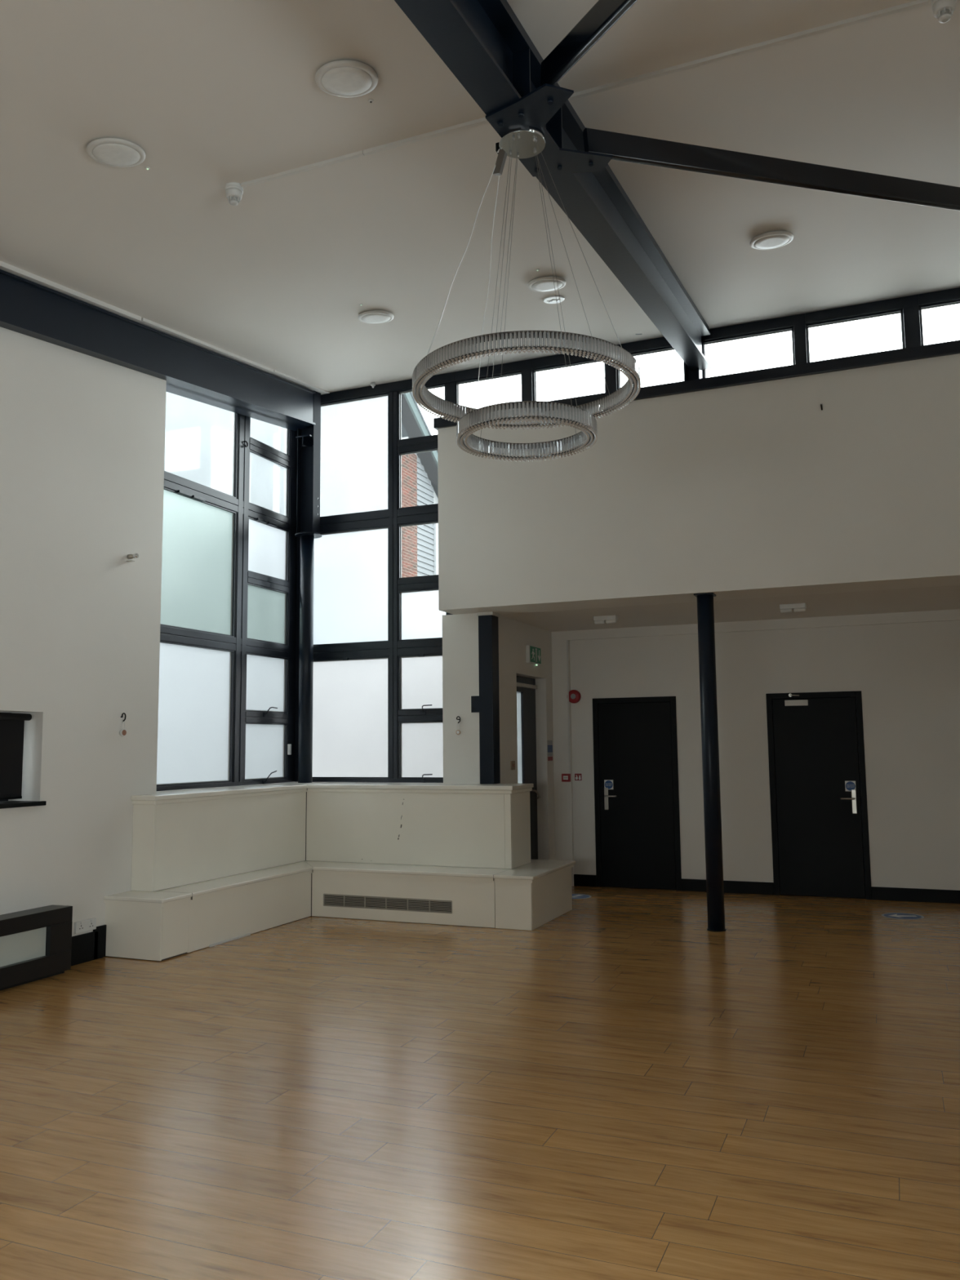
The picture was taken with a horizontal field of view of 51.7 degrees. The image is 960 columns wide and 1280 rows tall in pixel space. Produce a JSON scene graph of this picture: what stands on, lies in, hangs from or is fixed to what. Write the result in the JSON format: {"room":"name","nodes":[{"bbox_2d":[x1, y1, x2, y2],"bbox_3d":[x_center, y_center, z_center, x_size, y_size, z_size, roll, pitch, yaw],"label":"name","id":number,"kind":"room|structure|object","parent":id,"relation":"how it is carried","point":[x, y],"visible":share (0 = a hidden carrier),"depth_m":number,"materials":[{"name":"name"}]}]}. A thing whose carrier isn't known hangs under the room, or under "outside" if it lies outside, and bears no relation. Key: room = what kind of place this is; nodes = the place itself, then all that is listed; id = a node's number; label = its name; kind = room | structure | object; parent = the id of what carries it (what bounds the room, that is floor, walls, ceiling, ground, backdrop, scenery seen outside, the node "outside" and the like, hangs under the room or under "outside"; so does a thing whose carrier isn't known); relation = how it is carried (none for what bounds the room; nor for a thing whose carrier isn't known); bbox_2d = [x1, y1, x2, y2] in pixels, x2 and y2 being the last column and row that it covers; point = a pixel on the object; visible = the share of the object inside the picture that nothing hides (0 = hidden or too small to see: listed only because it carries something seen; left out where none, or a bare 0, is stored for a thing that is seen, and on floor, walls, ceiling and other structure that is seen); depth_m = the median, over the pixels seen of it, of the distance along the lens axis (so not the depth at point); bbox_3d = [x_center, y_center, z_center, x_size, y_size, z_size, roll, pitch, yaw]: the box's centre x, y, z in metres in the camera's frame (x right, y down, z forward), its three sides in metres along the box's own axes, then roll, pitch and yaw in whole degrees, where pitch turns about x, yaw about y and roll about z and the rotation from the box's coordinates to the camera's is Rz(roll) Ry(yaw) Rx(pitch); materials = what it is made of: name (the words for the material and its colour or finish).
{"room":"community hall","nodes":[
{"label":"community hall","id":0,"kind":"room"},
{"bbox_2d":[0,326,166,936],"bbox_3d":[-4.389,-0.471,4.471,0.340,5.072,8.265,-3,-7,22],"label":"wall","id":1,"kind":"structure","parent":0,"point":[82,436],"depth_m":7.36,"materials":[{"name":"paint"}]},
{"bbox_2d":[0,712,46,808],"bbox_3d":[-3.483,0.785,6.470,0.370,0.656,1.328,-3,-7,22],"label":"window","id":2,"kind":"structure","parent":1,"relation":"in","point":[7,804],"depth_m":6.83,"materials":[{"name":"grey glass"}]},
{"bbox_2d":[0,712,31,799],"bbox_3d":[-3.443,0.763,6.451,0.048,0.595,1.240,-3,-7,22],"label":"roller blind","id":3,"kind":"object","parent":2,"relation":"attached to","point":[11,725],"visible":1,"depth_m":6.90,"materials":[{"name":"black fabric"}]},
{"bbox_2d":[73,917,96,933],"bbox_3d":[-2.899,2.099,7.275,0.027,0.082,0.200,-3,-7,22],"label":"double socket","id":4,"kind":"object","parent":1,"relation":"attached to","point":[90,924],"visible":1,"depth_m":7.26,"materials":[{"name":"white plastic"}]},
{"bbox_2d":[71,924,106,965],"bbox_3d":[-4.273,1.907,3.972,0.018,0.235,7.585,-3,-7,22],"label":"baseboard","id":5,"kind":"structure","parent":1,"relation":"attached to","point":[90,946],"depth_m":7.29,"materials":[{"name":"black paint"}]},
{"bbox_2d":[120,712,126,736],"bbox_3d":[-2.787,0.660,7.720,0.040,0.184,0.060,-3,-7,22],"label":"wall hook","id":6,"kind":"object","parent":1,"relation":"attached to","point":[123,732],"visible":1,"depth_m":7.71,"materials":[{"name":"black paint"}]},
{"bbox_2d":[126,553,138,561],"bbox_3d":[-2.764,-0.657,7.884,0.087,0.064,0.047,-3,-7,22],"label":"wall bracket","id":7,"kind":"object","parent":1,"relation":"attached to","point":[135,555],"visible":1,"depth_m":7.88,"materials":[{"name":"metal"}]},
{"bbox_2d":[0,269,315,431],"bbox_3d":[-3.842,-2.324,5.780,0.340,1.638,10.440,-3,-7,22],"label":"beam","id":8,"kind":"structure","parent":1,"relation":"attached to","point":[190,371],"depth_m":8.19,"materials":[{"name":"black metal"}]},
{"bbox_2d":[0,261,329,395],"bbox_3d":[-3.699,-2.527,5.801,0.130,1.300,10.550,-3,-7,22],"label":"trim","id":9,"kind":"structure","parent":1,"relation":"attached to","point":[10,268],"depth_m":8.06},
{"bbox_2d":[442,613,479,783],"bbox_3d":[-0.103,1.173,9.717,0.388,2.830,0.400,-3,-7,22],"label":"wall pier","id":10,"kind":"object","parent":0,"point":[460,667],"visible":0.5,"depth_m":9.60,"materials":[{"name":"paint"}]},
{"bbox_2d":[456,715,460,734],"bbox_3d":[-0.205,0.824,9.558,0.048,0.177,0.036,-3,-7,22],"label":"wall hook","id":11,"kind":"object","parent":10,"relation":"attached to","point":[458,731],"visible":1,"depth_m":9.54,"materials":[{"name":"silver metal"}]},
{"bbox_2d":[0,885,959,1279],"bbox_3d":[0.279,2.099,4.626,8.710,0.100,12.610,-3,-7,22],"label":"floor","id":12,"kind":"structure","parent":0,"point":[620,1086],"depth_m":4.32,"materials":[{"name":"brown wood"}]},
{"bbox_2d":[0,904,72,990],"bbox_3d":[-3.431,1.978,5.779,0.188,0.460,2.564,-3,-7,22],"label":"radiator cover","id":13,"kind":"object","parent":12,"relation":"on","point":[36,944],"visible":1,"depth_m":6.66,"materials":[{"name":"black wood"}]},
{"bbox_2d":[103,858,575,961],"bbox_3d":[-0.962,2.241,8.430,2.713,0.451,3.262,-3,-7,22],"label":"bench","id":14,"kind":"object","parent":12,"relation":"on","point":[161,925],"visible":0.88,"depth_m":8.53,"materials":[{"name":"wood"}]},
{"bbox_2d":[130,782,533,891],"bbox_3d":[-1.248,1.668,8.629,2.690,0.736,2.776,-3,-7,22],"label":"half wall","id":15,"kind":"structure","parent":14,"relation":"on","point":[181,837],"depth_m":9.06,"materials":[{"name":"white paint"}]},
{"bbox_2d":[295,390,321,782],"bbox_3d":[-1.808,-0.607,10.420,0.280,4.178,0.280,-3,-7,22],"label":"column","id":16,"kind":"structure","parent":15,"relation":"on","point":[308,440],"depth_m":10.39,"materials":[{"name":"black metal"}]},
{"bbox_2d":[471,611,500,783],"bbox_3d":[0.056,0.559,9.572,0.238,1.643,0.190,-3,-7,22],"label":"steel post","id":17,"kind":"object","parent":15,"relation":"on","point":[486,704],"visible":1,"depth_m":9.50,"materials":[{"name":"black metal"}]},
{"bbox_2d":[323,893,452,913],"bbox_3d":[-0.839,2.353,8.850,1.297,0.111,0.012,-3,-7,22],"label":"grille","id":18,"kind":"object","parent":14,"relation":"attached to","point":[363,903],"depth_m":8.84,"materials":[{"name":"metal"}]},
{"bbox_2d":[572,893,591,898],"bbox_3d":[0.968,2.632,10.166,0.350,0.002,0.350,-3,-7,22],"label":"floor sticker","id":19,"kind":"object","parent":12,"relation":"on","point":[574,895],"visible":0.58,"depth_m":10.14,"materials":[{"name":"blue plastic"}]},
{"bbox_2d":[693,592,725,931],"bbox_3d":[1.958,1.013,8.409,0.165,2.830,0.165,-3,-7,22],"label":"round column","id":20,"kind":"structure","parent":12,"relation":"on","point":[705,613],"depth_m":8.35,"materials":[{"name":"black metal"}]},
{"bbox_2d":[881,912,924,919],"bbox_3d":[3.769,2.462,8.831,0.350,0.002,0.350,-3,-7,22],"label":"floor sticker","id":21,"kind":"object","parent":12,"relation":"on","point":[891,915],"visible":1,"depth_m":8.82,"materials":[{"name":"plastic"}]},
{"bbox_2d":[0,0,959,392],"bbox_3d":[-0.120,-2.796,4.363,8.760,1.428,10.900,-3,-7,22],"label":"ceiling","id":22,"kind":"structure","parent":0,"point":[214,94],"depth_m":5.77,"materials":[{"name":"paint"}]},
{"bbox_2d":[86,137,145,167],"bbox_3d":[-1.956,-2.623,5.325,0.300,0.061,0.298,-3,-7,22],"label":"ceiling lamp","id":23,"kind":"object","parent":22,"relation":"attached to","point":[113,152],"visible":1,"depth_m":5.29,"materials":[{"name":"white plastic"}]},
{"bbox_2d":[92,143,140,165],"bbox_3d":[-1.955,-2.609,5.325,0.242,0.034,0.240,-3,-7,22],"label":"diffuser","id":24,"kind":"object","parent":23,"relation":"attached to","point":[108,154],"depth_m":5.31,"materials":[{"name":"white plastic"}]},
{"bbox_2d":[225,182,243,205],"bbox_3d":[-1.445,-2.615,5.817,0.104,0.121,0.104,-3,-7,22],"label":"smoke detector","id":25,"kind":"object","parent":22,"relation":"attached to","point":[233,190],"visible":1,"depth_m":5.79,"materials":[{"name":"white plastic"}]},
{"bbox_2d":[315,59,377,97],"bbox_3d":[-0.639,-2.694,4.751,0.300,0.061,0.298,-3,-7,22],"label":"ceiling lamp","id":26,"kind":"object","parent":22,"relation":"attached to","point":[347,78],"visible":1,"depth_m":4.72,"materials":[{"name":"white plastic"}]},
{"bbox_2d":[321,66,372,95],"bbox_3d":[-0.639,-2.680,4.751,0.242,0.034,0.240,-3,-7,22],"label":"diffuser","id":27,"kind":"object","parent":26,"relation":"attached to","point":[335,81],"depth_m":4.74,"materials":[{"name":"white plastic"}]},
{"bbox_2d":[240,116,488,187],"bbox_3d":[-0.555,-2.708,5.455,1.818,0.024,0.024,-3,-7,22],"label":"cable trunking","id":28,"kind":"object","parent":22,"relation":"attached to","point":[480,121],"visible":0.8,"depth_m":5.47,"materials":[{"name":"white plastic"}]},
{"bbox_2d":[370,382,375,387],"bbox_3d":[-1.124,-2.680,10.407,0.051,0.058,0.051,-3,-7,22],"label":"ceiling hook","id":29,"kind":"object","parent":22,"relation":"attached to","point":[372,384],"visible":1,"depth_m":10.39,"materials":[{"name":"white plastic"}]},
{"bbox_2d":[357,310,393,324],"bbox_3d":[-0.869,-2.696,8.258,0.300,0.061,0.298,-3,-7,22],"label":"ceiling lamp","id":30,"kind":"object","parent":22,"relation":"attached to","point":[374,317],"visible":1,"depth_m":8.21,"materials":[{"name":"white plastic"}]},
{"bbox_2d":[361,313,390,323],"bbox_3d":[-0.868,-2.682,8.258,0.242,0.034,0.240,-3,-7,22],"label":"diffuser","id":31,"kind":"object","parent":30,"relation":"attached to","point":[366,317],"depth_m":8.24,"materials":[{"name":"white plastic"}]},
{"bbox_2d":[527,275,565,292],"bbox_3d":[0.519,-2.771,7.704,0.300,0.061,0.298,-3,-7,22],"label":"ceiling lamp","id":32,"kind":"object","parent":22,"relation":"attached to","point":[542,284],"visible":0.94,"depth_m":7.66,"materials":[{"name":"white plastic"}]},
{"bbox_2d":[531,280,562,291],"bbox_3d":[0.520,-2.757,7.703,0.242,0.034,0.240,-3,-7,22],"label":"diffuser","id":33,"kind":"object","parent":32,"relation":"attached to","point":[536,285],"depth_m":7.69,"materials":[{"name":"white plastic"}]},
{"bbox_2d":[394,0,711,371],"bbox_3d":[0.030,-2.545,4.221,0.180,1.660,10.500,-3,-7,22],"label":"roof beam","id":34,"kind":"structure","parent":22,"relation":"attached to","point":[477,40],"depth_m":5.33,"materials":[{"name":"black metal"}]},
{"bbox_2d":[412,126,640,461],"bbox_3d":[0.204,-1.617,4.548,1.036,1.456,1.033,-3,-7,22],"label":"chandelier","id":35,"kind":"object","parent":34,"relation":"hanging from","point":[518,143],"visible":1,"depth_m":4.35,"materials":[{"name":"metal"}]},
{"bbox_2d":[485,48,612,177],"bbox_3d":[0.337,-2.507,4.665,0.415,0.414,0.880,-3,-7,22],"label":"bracing gusset","id":36,"kind":"object","parent":34,"relation":"attached to","point":[538,108],"visible":0.98,"depth_m":4.50,"materials":[{"name":"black metal"}]},
{"bbox_2d":[540,0,637,85],"bbox_3d":[1.401,-2.491,2.034,0.040,0.527,5.034,2,-7,-26],"label":"strut","id":37,"kind":"object","parent":36,"relation":"attached to","point":[604,14],"visible":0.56,"depth_m":3.99,"materials":[{"name":"metal"}]},
{"bbox_2d":[582,127,959,210],"bbox_3d":[2.974,-2.595,5.869,5.291,0.573,0.040,2,-7,-22],"label":"strut","id":38,"kind":"object","parent":36,"relation":"attached to","point":[622,147],"visible":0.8,"depth_m":5.26,"materials":[{"name":"metal"}]},
{"bbox_2d":[542,295,564,303],"bbox_3d":[0.605,-2.788,8.113,0.176,0.030,0.176,-3,-7,22],"label":"ceiling disc","id":39,"kind":"object","parent":22,"relation":"attached to","point":[549,300],"visible":0.98,"depth_m":8.10,"materials":[{"name":"white plastic"}]},
{"bbox_2d":[568,0,928,100],"bbox_3d":[1.225,-2.804,4.723,1.668,0.023,0.024,-3,-7,22],"label":"cable trunking","id":40,"kind":"object","parent":22,"relation":"attached to","point":[917,3],"visible":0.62,"depth_m":4.68,"materials":[{"name":"white plastic"}]},
{"bbox_2d":[750,230,793,249],"bbox_3d":[2.080,-2.855,7.067,0.300,0.061,0.298,-3,-7,22],"label":"ceiling lamp","id":41,"kind":"object","parent":22,"relation":"attached to","point":[772,239],"visible":1,"depth_m":7.03,"materials":[{"name":"white plastic"}]},
{"bbox_2d":[754,235,789,248],"bbox_3d":[2.081,-2.841,7.066,0.242,0.034,0.240,-3,-7,22],"label":"diffuser","id":42,"kind":"object","parent":41,"relation":"attached to","point":[761,242],"depth_m":7.05,"materials":[{"name":"white plastic"}]},
{"bbox_2d":[930,0,956,22],"bbox_3d":[2.059,-2.804,4.391,0.104,0.121,0.104,-3,-7,22],"label":"smoke detector","id":43,"kind":"object","parent":22,"relation":"attached to","point":[943,10],"visible":1,"depth_m":4.37,"materials":[{"name":"white plastic"}]},
{"bbox_2d":[497,615,555,860],"bbox_3d":[0.395,1.192,10.420,0.250,2.930,1.743,-3,-7,22],"label":"wall","id":44,"kind":"structure","parent":0,"point":[513,635],"depth_m":10.73,"materials":[{"name":"paint"}]},
{"bbox_2d":[510,760,515,769],"bbox_3d":[0.330,1.254,9.904,0.017,0.090,0.110,-3,-7,22],"label":"light switch","id":45,"kind":"object","parent":44,"relation":"attached to","point":[512,762],"visible":1,"depth_m":9.88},
{"bbox_2d":[516,675,540,859],"bbox_3d":[0.454,1.525,10.505,0.132,2.285,0.940,-3,-7,22],"label":"door","id":46,"kind":"structure","parent":44,"relation":"in","point":[526,686],"depth_m":10.73,"materials":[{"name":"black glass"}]},
{"bbox_2d":[525,644,541,666],"bbox_3d":[0.576,0.169,10.609,0.043,0.199,0.370,-3,-7,22],"label":"exit sign","id":47,"kind":"object","parent":44,"relation":"attached to","point":[533,654],"visible":1,"depth_m":10.54,"materials":[{"name":"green plastic"}]},
{"bbox_2d":[547,740,552,760],"bbox_3d":[0.781,1.230,11.020,0.004,0.225,0.158,-3,-7,22],"label":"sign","id":48,"kind":"object","parent":44,"relation":"attached to","point":[549,742],"visible":1,"depth_m":11.02,"materials":[{"name":"blue plastic"}]},
{"bbox_2d":[437,353,959,614],"bbox_3d":[2.752,-1.289,8.588,6.515,1.770,0.750,-3,-7,22],"label":"wall","id":49,"kind":"structure","parent":0,"point":[755,490],"depth_m":8.47,"materials":[{"name":"paint"}]},
{"bbox_2d":[454,359,533,404],"bbox_3d":[0.145,-2.440,10.006,0.840,0.670,0.100,-3,-7,22],"label":"window","id":50,"kind":"structure","parent":49,"relation":"in","point":[524,367],"depth_m":9.96,"materials":[{"name":"black metal"}]},
{"bbox_2d":[532,352,617,400],"bbox_3d":[0.928,-2.482,9.684,0.855,0.670,0.100,-3,-7,22],"label":"window","id":51,"kind":"structure","parent":49,"relation":"in","point":[553,362],"depth_m":9.71,"materials":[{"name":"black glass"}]},
{"bbox_2d":[616,337,702,390],"bbox_3d":[1.698,-2.523,9.367,0.813,0.670,0.100,-3,-7,22],"label":"window","id":52,"kind":"structure","parent":49,"relation":"in","point":[661,344],"depth_m":9.41,"materials":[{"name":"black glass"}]},
{"bbox_2d":[433,339,959,430],"bbox_3d":[2.684,-2.229,8.585,6.545,0.100,0.585,-3,-7,22],"label":"trim","id":53,"kind":"structure","parent":49,"relation":"on","point":[949,348],"depth_m":8.33,"materials":[{"name":"black metal"}]},
{"bbox_2d":[683,360,702,381],"bbox_3d":[1.953,-2.553,9.116,0.149,0.660,0.169,-3,-7,22],"label":"post","id":54,"kind":"object","parent":53,"relation":"on","point":[689,375],"visible":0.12,"depth_m":9.16,"materials":[{"name":"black metal"}]},
{"bbox_2d":[701,313,807,377],"bbox_3d":[2.500,-2.567,9.037,0.923,0.670,0.100,-3,-7,22],"label":"window","id":55,"kind":"structure","parent":49,"relation":"in","point":[796,323],"depth_m":8.98,"materials":[{"name":"black metal"}]},
{"bbox_2d":[804,294,921,362],"bbox_3d":[3.355,-2.613,8.685,0.929,0.670,0.100,-3,-7,22],"label":"window","id":56,"kind":"structure","parent":49,"relation":"in","point":[908,307],"depth_m":8.62,"materials":[{"name":"black metal"}]},
{"bbox_2d":[918,287,959,345],"bbox_3d":[4.208,-2.659,8.334,0.917,0.670,0.100,-3,-7,22],"label":"window","id":57,"kind":"structure","parent":49,"relation":"in","point":[949,296],"depth_m":8.46,"materials":[{"name":"black metal"}]},
{"bbox_2d":[499,585,959,631],"bbox_3d":[3.431,-0.378,9.415,6.280,0.120,1.860,-3,-7,22],"label":"ceiling","id":58,"kind":"structure","parent":0,"point":[938,597],"depth_m":9.58,"materials":[{"name":"paint"}]},
{"bbox_2d":[593,614,617,624],"bbox_3d":[1.264,-0.201,9.941,0.230,0.078,0.090,-3,-7,22],"label":"lamp","id":59,"kind":"object","parent":58,"relation":"attached to","point":[608,619],"visible":1,"depth_m":9.90,"materials":[{"name":"white plastic"}]},
{"bbox_2d":[779,603,806,613],"bbox_3d":[2.914,-0.294,9.219,0.230,0.078,0.090,-3,-7,22],"label":"lamp","id":60,"kind":"object","parent":58,"relation":"attached to","point":[797,607],"visible":1,"depth_m":9.18,"materials":[{"name":"white plastic"}]},
{"bbox_2d":[569,620,959,890],"bbox_3d":[3.519,1.133,10.154,6.530,2.930,0.150,-3,-7,22],"label":"wall","id":61,"kind":"structure","parent":0,"point":[907,675],"depth_m":10.23,"materials":[{"name":"paint"}]},
{"bbox_2d":[561,773,570,782],"bbox_3d":[0.960,1.534,11.025,0.096,0.088,0.044,-3,-7,22],"label":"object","id":62,"kind":"object","parent":61,"relation":"attached to","point":[565,777],"visible":1,"depth_m":11.01,"materials":[{"name":"red plastic"}]},
{"bbox_2d":[566,640,570,773],"bbox_3d":[0.993,0.746,11.109,0.016,1.497,0.012,-3,-7,22],"label":"conduit","id":63,"kind":"object","parent":61,"relation":"attached to","point":[566,640],"visible":1,"depth_m":11.10,"materials":[{"name":"white plastic"}]},
{"bbox_2d":[568,689,581,703],"bbox_3d":[1.054,0.635,11.118,0.150,0.150,0.060,-3,-7,22],"label":"bell","id":64,"kind":"object","parent":61,"relation":"attached to","point":[575,696],"visible":1,"depth_m":11.09,"materials":[{"name":"red plastic"}]},
{"bbox_2d":[574,773,582,781],"bbox_3d":[1.095,1.528,11.040,0.088,0.084,0.005,-3,-7,22],"label":"sign","id":65,"kind":"object","parent":61,"relation":"attached to","point":[578,776],"visible":1,"depth_m":11.04,"materials":[{"name":"plastic"}]},
{"bbox_2d":[592,696,681,890],"bbox_3d":[1.708,1.657,10.802,0.932,2.060,0.188,-3,-7,22],"label":"door","id":66,"kind":"structure","parent":61,"relation":"in","point":[637,844],"depth_m":10.77,"materials":[{"name":"black paint"}]},
{"bbox_2d":[551,608,959,886],"bbox_3d":[3.667,1.163,9.983,6.130,2.830,0.045,-3,-7,22],"label":"trim","id":67,"kind":"structure","parent":61,"relation":"attached to","point":[563,798],"depth_m":10.99,"materials":[{"name":"paint"}]},
{"bbox_2d":[573,874,959,903],"bbox_3d":[3.778,2.505,9.815,5.930,0.125,0.016,-3,-7,22],"label":"baseboard","id":68,"kind":"structure","parent":61,"relation":"attached to","point":[916,895],"depth_m":10.13,"materials":[{"name":"black paint"}]},
{"bbox_2d":[765,690,871,899],"bbox_3d":[3.441,1.564,10.089,0.932,2.060,0.188,-3,-7,22],"label":"door","id":69,"kind":"structure","parent":61,"relation":"in","point":[816,797],"depth_m":10.06,"materials":[{"name":"black paint"}]},
{"bbox_3d":[-0.937,2.055,10.084,1.520,1.170,0.200,-3,-7,22],"label":"wall","id":70,"kind":"structure","parent":0,"visible":0},
{"bbox_2d":[294,371,455,782],"bbox_3d":[-1.103,-0.623,10.329,1.893,4.189,0.121,-3,-7,22],"label":"window","id":71,"kind":"structure","parent":70,"relation":"in","point":[377,679],"depth_m":10.30,"materials":[{"name":"glass"}]},
{"bbox_3d":[-2.272,1.984,9.295,0.340,1.170,2.685,-3,-7,22],"label":"wall","id":72,"kind":"structure","parent":0,"visible":0},
{"bbox_2d":[156,391,297,791],"bbox_3d":[-2.467,-0.708,9.541,0.121,4.220,2.630,-3,-7,22],"label":"window","id":73,"kind":"structure","parent":72,"relation":"in","point":[227,691],"depth_m":9.58,"materials":[{"name":"grey glass"}]},
{"bbox_2d":[177,489,191,497],"bbox_3d":[-2.693,-1.336,9.027,0.024,0.024,0.175,-3,-7,22],"label":"vent","id":74,"kind":"object","parent":73,"relation":"attached to","point":[187,493],"depth_m":9.04,"materials":[{"name":"black metal"}]},
{"bbox_2d":[191,495,205,502],"bbox_3d":[-2.617,-1.317,9.211,0.024,0.024,0.165,-3,-7,22],"label":"vent","id":75,"kind":"object","parent":73,"relation":"attached to","point":[197,498],"depth_m":9.23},
{"bbox_2d":[256,517,266,523],"bbox_3d":[-2.233,-1.223,10.133,0.024,0.024,0.160,-3,-7,22],"label":"vent","id":76,"kind":"object","parent":73,"relation":"attached to","point":[259,520],"depth_m":10.14,"materials":[{"name":"black metal"}]},
{"bbox_2d":[266,521,277,526],"bbox_3d":[-2.162,-1.205,10.303,0.024,0.024,0.150,-3,-7,22],"label":"vent","id":77,"kind":"object","parent":73,"relation":"attached to","point":[268,523],"depth_m":10.31,"materials":[{"name":"black metal"}]},
{"label":"outside","id":78,"kind":"structure","parent":0,"visible":0},
{"bbox_3d":[3.849,2.691,9.002,120.000,0.180,100.000,-3,-7,22],"label":"ground","id":79,"kind":"structure","parent":78,"visible":0},
{"bbox_2d":[317,392,438,577],"bbox_3d":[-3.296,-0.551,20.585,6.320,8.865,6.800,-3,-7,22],"label":"window panes","id":80,"kind":"structure","parent":79,"relation":"on","point":[353,459],"depth_m":18.92,"materials":[{"name":"glass"}]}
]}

